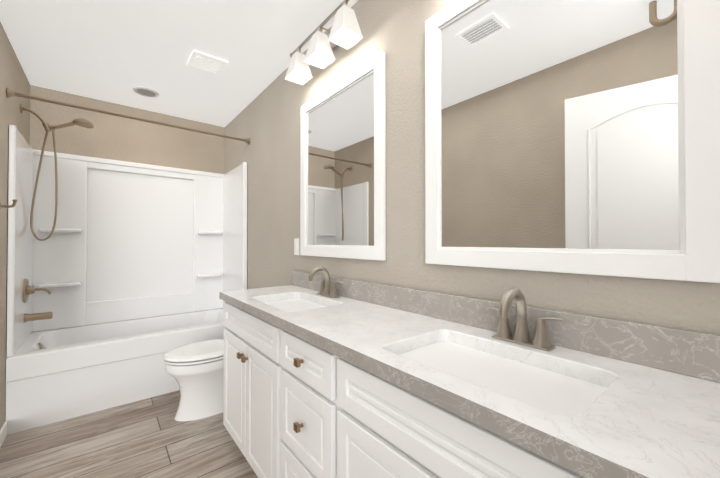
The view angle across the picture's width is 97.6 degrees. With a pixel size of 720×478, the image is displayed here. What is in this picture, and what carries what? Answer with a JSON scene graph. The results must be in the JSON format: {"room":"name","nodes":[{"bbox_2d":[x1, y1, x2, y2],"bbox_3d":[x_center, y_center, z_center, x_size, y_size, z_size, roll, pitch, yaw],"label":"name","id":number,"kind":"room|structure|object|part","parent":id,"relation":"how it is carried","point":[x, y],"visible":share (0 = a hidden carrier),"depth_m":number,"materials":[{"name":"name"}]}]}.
{"room":"bathroom","nodes":[
{"label":"bathroom","id":0,"kind":"room"},
{"bbox_2d":[0,22,29,429],"bbox_3d":[-1.557,-0.027,1.080,0.100,2.500,3.950,0,-1,-39],"label":"wall","id":1,"kind":"structure","parent":0,"point":[13,77],"depth_m":1.96,"materials":[{"name":"paint"}]},
{"bbox_2d":[0,421,6,447],"bbox_3d":[-1.276,1.176,0.813,0.012,0.090,2.992,0,-1,-39],"label":"baseboard","id":2,"kind":"structure","parent":1,"relation":"attached to","point":[3,432],"depth_m":1.90,"materials":[{"name":"white paint"}]},
{"bbox_2d":[0,199,17,209],"bbox_3d":[-2.049,-0.197,1.835,0.079,0.072,0.056,0,-1,-39],"label":"hook","id":3,"kind":"object","parent":1,"relation":"attached to","point":[15,201],"visible":1,"depth_m":1.84,"materials":[{"name":"brown metal"}]},
{"bbox_2d":[7,88,249,144],"bbox_3d":[-1.621,-0.914,2.453,1.514,0.060,0.060,0,-1,-39],"label":"curtain rod","id":4,"kind":"object","parent":1,"relation":"attached to","point":[11,93],"visible":1,"depth_m":2.30,"materials":[{"name":"brown metal"}]},
{"bbox_2d":[30,85,224,173],"bbox_3d":[-2.141,-0.008,3.085,1.520,2.500,0.100,0,-1,-39],"label":"wall","id":5,"kind":"structure","parent":0,"point":[107,136],"depth_m":2.97,"materials":[{"name":"paint"}]},
{"bbox_2d":[0,390,257,477],"bbox_3d":[-0.928,1.258,1.579,2.120,0.060,4.350,0,-1,-39],"label":"floor","id":6,"kind":"structure","parent":0,"point":[151,437],"depth_m":1.86,"materials":[{"name":"brown wood"}]},
{"bbox_2d":[6,104,246,434],"bbox_3d":[-1.869,0.130,2.748,1.514,2.219,0.759,0,-1,-39],"label":"bathtub","id":7,"kind":"object","parent":6,"relation":"on","point":[121,275],"visible":0.98,"depth_m":2.71,"materials":[{"name":"white plastic"}]},
{"bbox_2d":[163,339,223,420],"bbox_3d":[-1.046,0.833,2.343,0.711,0.805,0.470,0,-1,-39],"label":"toilet","id":8,"kind":"object","parent":6,"relation":"on","point":[195,370],"visible":0.35,"depth_m":2.16,"materials":[{"name":"white ceramic"}]},
{"bbox_2d":[219,298,598,477],"bbox_3d":[-0.004,0.789,1.240,0.512,0.872,2.048,0,-1,-39],"label":"bathroom vanity","id":9,"kind":"object","parent":6,"relation":"on","point":[326,375],"depth_m":0.96,"materials":[{"name":"white paint"}]},
{"bbox_2d":[219,286,719,477],"bbox_3d":[-0.004,0.333,1.257,0.497,0.040,2.068,0,-1,-39],"label":"countertop","id":10,"kind":"structure","parent":9,"relation":"on","point":[646,421],"depth_m":0.64,"materials":[{"name":"white stone"}]},
{"bbox_2d":[259,294,330,309],"bbox_3d":[-0.340,0.421,1.632,0.350,0.152,0.529,0,-1,-39],"label":"sink","id":11,"kind":"object","parent":10,"relation":"in","point":[293,303],"depth_m":1.75,"materials":[{"name":"white ceramic"}]},
{"bbox_2d":[307,266,346,297],"bbox_3d":[-0.218,0.234,1.733,0.153,0.168,0.267,0,-1,-39],"label":"faucet","id":12,"kind":"object","parent":10,"relation":"on","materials":[{"name":"silver metal"}]},
{"bbox_2d":[399,334,606,417],"bbox_3d":[0.325,0.413,0.813,0.350,0.152,0.529,0,-1,-39],"label":"sink","id":13,"kind":"object","parent":10,"relation":"in","point":[553,387],"depth_m":0.82,"materials":[{"name":"white ceramic"}]},
{"bbox_2d":[479,288,578,349],"bbox_3d":[0.447,0.226,0.914,0.153,0.168,0.267,0,-1,-39],"label":"faucet","id":14,"kind":"object","parent":10,"relation":"on","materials":[{"name":"silver metal"}]},
{"bbox_2d":[0,0,357,126],"bbox_3d":[-0.928,-1.302,1.603,2.120,0.060,4.350,0,-1,-39],"label":"ceiling","id":15,"kind":"structure","parent":0,"point":[115,51],"depth_m":2.06,"materials":[{"name":"paint"}]},
{"bbox_2d":[133,87,158,97],"bbox_3d":[-1.831,-1.254,2.698,0.190,0.010,0.190,0,-1,-39],"label":"recessed light","id":16,"kind":"object","parent":15,"relation":"in","point":[147,92],"visible":1,"depth_m":2.69,"materials":[{"name":"white paint"}]},
{"bbox_2d":[187,50,227,75],"bbox_3d":[-1.094,-1.258,2.259,0.224,0.012,0.224,0,-1,-39],"label":"ceiling vent","id":17,"kind":"object","parent":15,"relation":"in","point":[206,62],"visible":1,"depth_m":2.25,"materials":[{"name":"white paint"}]},
{"bbox_2d":[224,0,719,334],"bbox_3d":[-0.299,-0.017,2.101,0.100,2.500,3.950,0,-1,-39],"label":"wall","id":18,"kind":"structure","parent":0,"point":[267,121],"depth_m":1.45,"materials":[{"name":"paint"}]},
{"bbox_2d":[294,238,299,254],"bbox_3d":[-0.439,0.054,2.180,0.010,0.116,0.074,0,-1,-39],"label":"switch plate","id":19,"kind":"object","parent":18,"relation":"attached to","point":[296,246],"visible":1,"depth_m":2.17,"materials":[{"name":"white paint"}]},
{"bbox_2d":[285,0,362,84],"bbox_3d":[-0.200,-1.105,1.760,0.184,0.240,0.696,0,-1,-39],"label":"wall sconce","id":20,"kind":"object","parent":18,"relation":"attached to","point":[345,32],"visible":1,"depth_m":1.70,"materials":[{"name":"white glass"}]},
{"bbox_2d":[300,51,385,260],"bbox_3d":[-0.138,-0.392,1.804,0.024,0.995,0.800,0,-1,-39],"label":"mirror","id":21,"kind":"object","parent":18,"relation":"attached to","point":[343,170],"visible":1,"depth_m":1.72,"materials":[{"name":"white paint"}]},
{"bbox_3d":[-0.134,-0.392,1.808,0.008,0.867,0.672,0,-1,-39],"label":"glass","id":22,"kind":"part","parent":21,"relation":"part of","materials":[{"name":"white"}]},
{"bbox_2d":[425,0,719,282],"bbox_3d":[0.527,-0.400,0.985,0.024,0.995,0.800,0,-1,-39],"label":"mirror","id":23,"kind":"object","parent":18,"relation":"attached to","point":[574,136],"visible":1,"depth_m":0.89,"materials":[{"name":"white paint"}]}
]}

